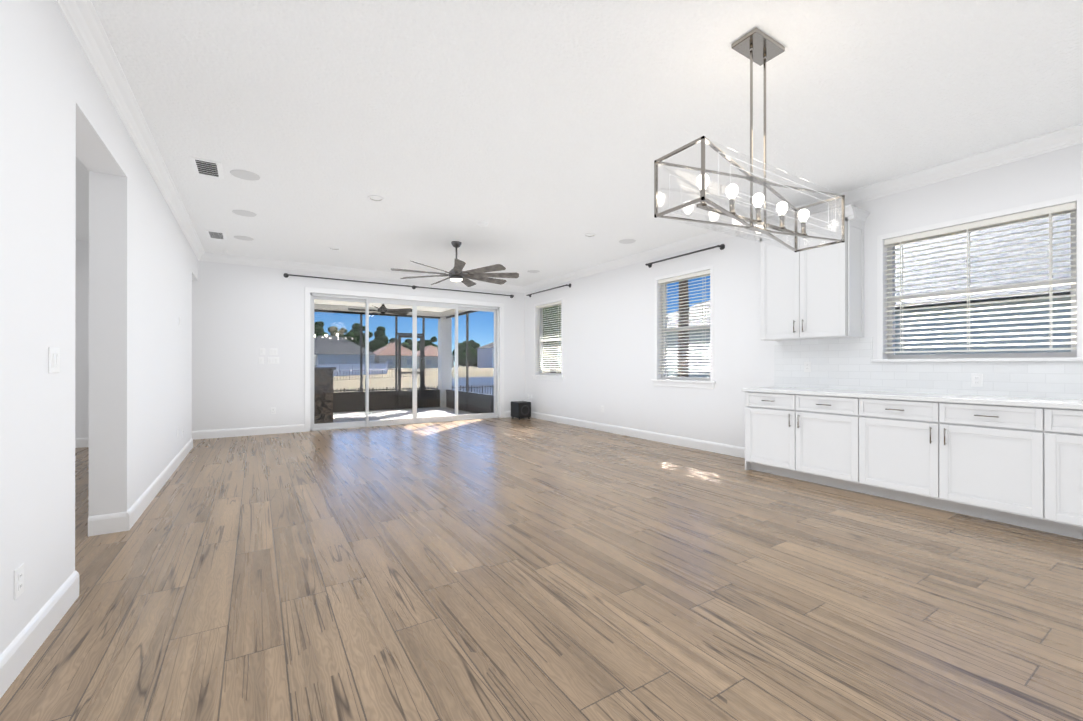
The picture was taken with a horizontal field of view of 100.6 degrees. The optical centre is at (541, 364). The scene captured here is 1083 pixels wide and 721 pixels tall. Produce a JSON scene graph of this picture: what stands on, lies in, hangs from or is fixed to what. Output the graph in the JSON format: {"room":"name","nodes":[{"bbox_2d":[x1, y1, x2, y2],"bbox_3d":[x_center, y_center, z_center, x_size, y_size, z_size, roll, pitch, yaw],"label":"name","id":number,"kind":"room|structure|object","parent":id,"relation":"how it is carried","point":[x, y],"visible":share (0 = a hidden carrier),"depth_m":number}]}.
{"room":"dining room","nodes":[
{"label":"dining room","id":0,"kind":"room"},
{"bbox_2d":[0,0,197,654],"bbox_3d":[-2.418,-0.305,2.155,0.200,3.000,11.900,0,0,-32],"label":"wall","id":1,"kind":"structure","parent":0,"point":[58,114],"depth_m":2.21},
{"bbox_2d":[14,563,23,599],"bbox_3d":[-2.046,0.850,1.762,0.008,0.116,0.076,0,0,-32],"label":"outlet","id":2,"kind":"object","parent":1,"relation":"attached to","point":[19,572],"depth_m":1.75},
{"bbox_2d":[0,570,78,698],"bbox_3d":[-0.821,1.125,-0.161,0.016,0.135,5.880,0,0,-32],"label":"baseboard","id":3,"kind":"structure","parent":1,"relation":"attached to","point":[20,651],"depth_m":1.87},
{"bbox_2d":[48,347,59,372],"bbox_3d":[-2.237,-0.020,2.068,0.013,0.116,0.122,0,0,-32],"label":"light switch","id":4,"kind":"object","parent":1,"relation":"attached to","point":[53,360],"depth_m":2.05},
{"bbox_2d":[54,0,205,260],"bbox_3d":[-2.347,-1.742,2.320,0.095,0.125,11.700,0,0,-32],"label":"crown molding","id":5,"kind":"structure","parent":1,"relation":"attached to","point":[86,26],"depth_m":2.92},
{"bbox_2d":[120,435,195,531],"bbox_3d":[-4.020,1.131,4.876,0.016,0.135,3.886,0,0,-32],"label":"baseboard","id":6,"kind":"structure","parent":1,"relation":"attached to","point":[128,519],"depth_m":3.93},
{"bbox_2d":[75,240,524,437],"bbox_3d":[-3.611,-0.297,8.565,7.900,3.000,0.200,0,0,-32],"label":"wall","id":7,"kind":"structure","parent":0,"point":[242,315],"depth_m":7.63},
{"bbox_2d":[76,424,303,447],"bbox_3d":[-5.465,1.134,7.257,2.910,0.135,0.016,0,0,-32],"label":"baseboard","id":8,"kind":"structure","parent":7,"relation":"attached to","point":[221,433],"depth_m":7.51},
{"bbox_2d":[258,357,263,363],"bbox_3d":[-4.794,-0.068,7.686,0.076,0.116,0.013,0,0,-32],"label":"outlet","id":9,"kind":"object","parent":7,"relation":"attached to","point":[261,359],"depth_m":7.69},
{"bbox_2d":[260,348,264,354],"bbox_3d":[-4.777,-0.218,7.697,0.076,0.116,0.013,0,0,-32],"label":"outlet","id":10,"kind":"object","parent":7,"relation":"attached to","point":[262,350],"depth_m":7.70},
{"bbox_2d":[269,348,276,354],"bbox_3d":[-4.642,-0.218,7.783,0.122,0.116,0.013,0,0,-32],"label":"outlet","id":11,"kind":"object","parent":7,"relation":"attached to","point":[271,351],"depth_m":7.78},
{"bbox_2d":[268,357,278,363],"bbox_3d":[-4.642,-0.068,7.782,0.168,0.116,0.013,0,0,-32],"label":"outlet","id":12,"kind":"object","parent":7,"relation":"attached to","point":[271,360],"depth_m":7.78},
{"bbox_2d":[206,252,521,291],"bbox_3d":[-2.928,-1.734,8.826,5.850,0.125,0.095,0,0,-32],"label":"crown molding","id":13,"kind":"structure","parent":7,"relation":"attached to","point":[210,257],"depth_m":8.32},
{"bbox_2d":[283,273,513,297],"bbox_3d":[-2.558,-1.561,9.054,4.579,0.080,0.102,0,0,-32],"label":"curtain rod","id":14,"kind":"object","parent":7,"relation":"attached to","point":[285,275],"visible":1,"depth_m":8.78},
{"bbox_2d":[305,287,503,431],"bbox_3d":[-2.593,-0.091,9.181,4.000,2.590,0.190,0,0,-32],"label":"door frame","id":15,"kind":"structure","parent":7,"relation":"attached to","point":[414,419],"depth_m":9.00},
{"bbox_2d":[504,411,510,417],"bbox_3d":[-0.636,1.138,10.324,0.530,0.135,0.016,0,0,-32],"label":"baseboard","id":16,"kind":"structure","parent":7,"relation":"attached to","point":[508,413],"depth_m":10.23},
{"bbox_2d":[0,407,1082,720],"bbox_3d":[-1.159,1.324,5.263,8.500,0.250,15.800,0,0,-32],"label":"floor","id":17,"kind":"structure","parent":0,"point":[508,569],"depth_m":2.34},
{"bbox_2d":[314,355,335,423],"bbox_3d":[-5.087,0.504,9.462,1.170,1.440,2.000,0,0,-32],"label":"outdoor kitchen","id":18,"kind":"object","parent":17,"relation":"on","point":[319,391],"depth_m":8.84},
{"bbox_2d":[314,303,470,406],"bbox_3d":[-4.885,-0.145,9.917,7.200,2.740,3.450,0,0,-32],"label":"column","id":19,"kind":"structure","parent":17,"relation":"on","point":[442,342],"depth_m":12.92},
{"bbox_2d":[314,300,449,311],"bbox_3d":[-4.990,-1.640,10.178,7.300,0.250,4.000,0,0,-32],"label":"ceiling","id":20,"kind":"structure","parent":19,"relation":"on","point":[370,305],"depth_m":11.53},
{"bbox_2d":[348,304,411,314],"bbox_3d":[-3.575,-1.322,10.036,1.378,0.384,1.391,0,0,-32],"label":"ceiling fan","id":21,"kind":"object","parent":20,"relation":"hanging from","point":[392,311],"depth_m":9.96},
{"bbox_2d":[314,310,493,413],"bbox_3d":[-4.358,-0.075,10.184,5.775,2.600,3.315,0,0,-32],"label":"screen frame","id":22,"kind":"object","parent":17,"relation":"on","point":[423,399],"depth_m":12.12},
{"bbox_2d":[511,401,530,419],"bbox_3d":[-0.457,1.018,10.014,0.320,0.375,0.391,0,0,-32],"label":"subwoofer","id":23,"kind":"object","parent":17,"relation":"on","point":[520,409],"visible":1,"depth_m":9.88},
{"bbox_2d":[745,392,848,489],"bbox_3d":[2.880,0.751,4.755,0.620,0.896,1.210,0,0,-32],"label":"base cabinet","id":24,"kind":"object","parent":17,"relation":"on","point":[836,407],"depth_m":4.59},
{"bbox_2d":[849,396,1028,527],"bbox_3d":[3.481,0.750,3.810,0.620,0.896,1.268,0,0,-32],"label":"base cabinet","id":25,"kind":"object","parent":17,"relation":"on","point":[966,459],"depth_m":3.62},
{"bbox_2d":[741,388,1082,411],"bbox_3d":[3.776,0.284,3.329,0.638,0.035,4.620,0,0,-32],"label":"countertop","id":26,"kind":"structure","parent":25,"relation":"on","point":[937,397],"depth_m":3.75},
{"bbox_2d":[1029,408,1082,539],"bbox_3d":[4.097,0.749,2.839,0.620,0.896,1.268,0,0,-32],"label":"base cabinet","id":27,"kind":"object","parent":17,"relation":"on","point":[1055,434],"depth_m":3.12},
{"bbox_2d":[76,0,1082,286],"bbox_3d":[-0.421,-1.878,3.544,7.900,0.150,12.100,0,0,-32],"label":"ceiling","id":28,"kind":"structure","parent":0,"point":[540,136],"depth_m":3.17},
{"bbox_2d":[189,156,223,178],"bbox_3d":[-3.060,-1.791,4.119,0.230,0.020,0.410,0,0,-32],"label":"ceiling vent","id":29,"kind":"object","parent":28,"relation":"in","point":[205,167],"depth_m":4.09},
{"bbox_2d":[205,230,226,239],"bbox_3d":[-4.514,-1.789,6.240,0.230,0.020,0.410,0,0,-32],"label":"ceiling vent","id":30,"kind":"object","parent":28,"relation":"in","point":[210,234],"depth_m":6.20},
{"bbox_2d":[234,236,253,240],"bbox_3d":[-4.233,-1.795,6.394,0.243,0.007,0.243,0,0,19],"label":"ceiling speaker","id":31,"kind":"object","parent":28,"relation":"attached to","point":[246,238],"depth_m":6.39},
{"bbox_2d":[232,210,256,216],"bbox_3d":[-3.532,-1.796,5.347,0.243,0.007,0.243,0,0,-38],"label":"ceiling speaker","id":32,"kind":"object","parent":28,"relation":"attached to","point":[239,212],"depth_m":5.34},
{"bbox_2d":[230,169,259,180],"bbox_3d":[-2.815,-1.798,4.274,0.243,0.007,0.243,0,0,-38],"label":"ceiling speaker","id":33,"kind":"object","parent":28,"relation":"attached to","point":[245,175],"depth_m":4.27},
{"bbox_2d":[367,195,383,201],"bbox_3d":[-1.792,-1.814,4.864,0.176,0.045,0.176,0,0,-32],"label":"recessed light","id":34,"kind":"object","parent":28,"relation":"in","point":[369,198],"visible":0.6,"depth_m":4.85},
{"bbox_2d":[391,241,518,286],"bbox_3d":[-1.266,-1.513,6.641,1.827,0.570,1.807,0,0,-32],"label":"ceiling fan","id":35,"kind":"object","parent":28,"relation":"hanging from","point":[456,272],"visible":1,"depth_m":6.58},
{"bbox_2d":[527,270,539,272],"bbox_3d":[-0.155,-1.792,8.665,0.243,0.007,0.243,0,0,19],"label":"ceiling speaker","id":36,"kind":"object","parent":28,"relation":"attached to","point":[531,271],"depth_m":8.65},
{"bbox_2d":[619,239,635,243],"bbox_3d":[1.252,-1.795,6.561,0.243,0.007,0.243,0,0,19],"label":"ceiling speaker","id":37,"kind":"object","parent":28,"relation":"attached to","point":[625,241],"depth_m":6.55},
{"bbox_2d":[654,28,844,251],"bbox_3d":[1.224,-1.279,2.539,1.340,1.049,0.306,0,0,-32],"label":"dining chandelier","id":38,"kind":"object","parent":28,"relation":"hanging from","point":[758,46],"visible":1,"depth_m":2.50},
{"bbox_2d":[525,143,1082,446],"bbox_3d":[2.883,-0.300,5.522,0.200,3.000,11.900,0,0,-32],"label":"wall","id":39,"kind":"structure","parent":0,"point":[609,340],"depth_m":6.19},
{"bbox_2d":[536,301,560,375],"bbox_3d":[0.212,-0.540,9.708,0.150,1.546,1.026,0,0,-32],"label":"window","id":40,"kind":"structure","parent":39,"relation":"in","point":[541,339],"depth_m":9.75},
{"bbox_2d":[527,284,570,296],"bbox_3d":[0.116,-1.575,9.595,0.101,0.080,1.619,0,0,-32],"label":"curtain rod","id":41,"kind":"object","parent":39,"relation":"attached to","point":[569,285],"visible":0.98,"depth_m":9.41},
{"bbox_2d":[531,411,744,457],"bbox_3d":[1.204,1.135,7.962,0.016,0.135,5.975,0,0,-32],"label":"baseboard","id":42,"kind":"structure","parent":39,"relation":"attached to","point":[731,450],"depth_m":7.07},
{"bbox_2d":[658,270,709,380],"bbox_3d":[2.145,-0.544,6.665,0.150,1.546,0.976,0,0,-32],"label":"window","id":43,"kind":"structure","parent":39,"relation":"in","point":[664,325],"depth_m":6.66},
{"bbox_2d":[645,244,724,267],"bbox_3d":[2.038,-1.579,6.569,0.101,0.080,1.389,0,0,-32],"label":"curtain rod","id":44,"kind":"object","parent":39,"relation":"attached to","point":[721,246],"visible":1,"depth_m":6.42},
{"bbox_2d":[522,123,1082,291],"bbox_3d":[2.704,-1.738,5.529,0.095,0.125,11.700,0,0,-32],"label":"crown molding","id":45,"kind":"structure","parent":39,"relation":"attached to","point":[1072,135],"depth_m":4.31},
{"bbox_2d":[532,193,1082,388],"bbox_3d":[2.026,-0.515,6.796,0.210,1.698,8.060,0,0,-32],"label":"window trim","id":46,"kind":"structure","parent":39,"relation":"in","point":[1019,218],"depth_m":3.94},
{"bbox_2d":[757,204,864,343],"bbox_3d":[2.930,-0.919,4.925,0.355,1.275,0.920,0,0,-32],"label":"upper cabinet","id":47,"kind":"object","parent":39,"relation":"attached to","point":[816,293],"depth_m":4.71},
{"bbox_2d":[1081,150,1082,179],"bbox_3d":[4.204,-1.513,3.235,0.021,0.220,0.420,0,0,-32],"label":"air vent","id":48,"kind":"object","parent":39,"relation":"in","point":[1081,164],"visible":1,"depth_m":3.41},
{"label":"outside","id":49,"kind":"structure","parent":0,"visible":0},
{"bbox_2d":[333,366,560,391],"bbox_3d":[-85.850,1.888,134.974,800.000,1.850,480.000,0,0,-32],"label":"lawn","id":50,"kind":"structure","parent":49,"point":[374,382],"depth_m":62.01},
{"bbox_2d":[314,335,376,363],"bbox_3d":[-51.207,-2.271,108.411,19.000,9.400,15.000,0,0,-32],"label":"house","id":51,"kind":"structure","parent":50,"relation":"on","point":[339,350],"depth_m":104.66},
{"bbox_2d":[317,361,387,375],"bbox_3d":[-38.422,0.715,65.831,42.127,3.232,45.605,0,0,-32],"label":"fence","id":52,"kind":"object","parent":50,"relation":"on","point":[373,370],"depth_m":70.58},
{"bbox_2d":[373,342,419,367],"bbox_3d":[-39.845,-1.706,120.365,11.000,8.300,15.000,0,0,-32],"label":"house","id":53,"kind":"structure","parent":50,"relation":"on","point":[390,349],"depth_m":114.96},
{"bbox_2d":[314,321,479,366],"bbox_3d":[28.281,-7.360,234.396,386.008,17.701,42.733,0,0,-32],"label":"tree","id":54,"kind":"object","parent":50,"relation":"on","point":[375,345],"depth_m":176.57},
{"bbox_2d":[333,368,493,394],"bbox_3d":[-16.255,1.385,42.166,30.045,1.762,54.750,0,0,-32],"label":"fence","id":55,"kind":"object","parent":50,"relation":"on","point":[406,388],"depth_m":18.29},
{"bbox_2d":[417,345,454,367],"bbox_3d":[-31.957,-1.495,128.929,10.500,7.900,13.000,0,0,-32],"label":"house","id":56,"kind":"structure","parent":50,"relation":"on","point":[430,363],"depth_m":123.54},
{"bbox_2d":[452,377,493,394],"bbox_3d":[64.309,2.571,109.507,213.795,0.001,64.000,0,0,-32],"label":"pond water","id":57,"kind":"structure","parent":50,"relation":"on","point":[476,380],"depth_m":59.21},
{"bbox_2d":[476,342,493,367],"bbox_3d":[-12.604,-2.487,135.298,11.000,9.900,11.000,0,0,-32],"label":"house","id":58,"kind":"structure","parent":50,"relation":"on","point":[487,349],"depth_m":132.02},
{"bbox_2d":[543,305,559,372],"bbox_3d":[0.725,-1.467,25.610,4.303,7.224,4.171,0,0,-32],"label":"tree","id":59,"kind":"object","parent":50,"relation":"on","point":[547,335],"depth_m":23.58},
{"bbox_2d":[677,280,688,376],"bbox_3d":[3.250,-2.296,9.997,1.881,7.548,2.887,0,0,-32],"label":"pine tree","id":60,"kind":"object","parent":50,"relation":"on","point":[687,312],"depth_m":9.79},
{"bbox_2d":[667,214,1070,376],"bbox_3d":[18.500,-0.973,11.709,15.000,7.900,33.000,0,0,-32],"label":"neighbouring house","id":61,"kind":"structure","parent":50,"relation":"on","point":[1054,224],"depth_m":11.99}
]}

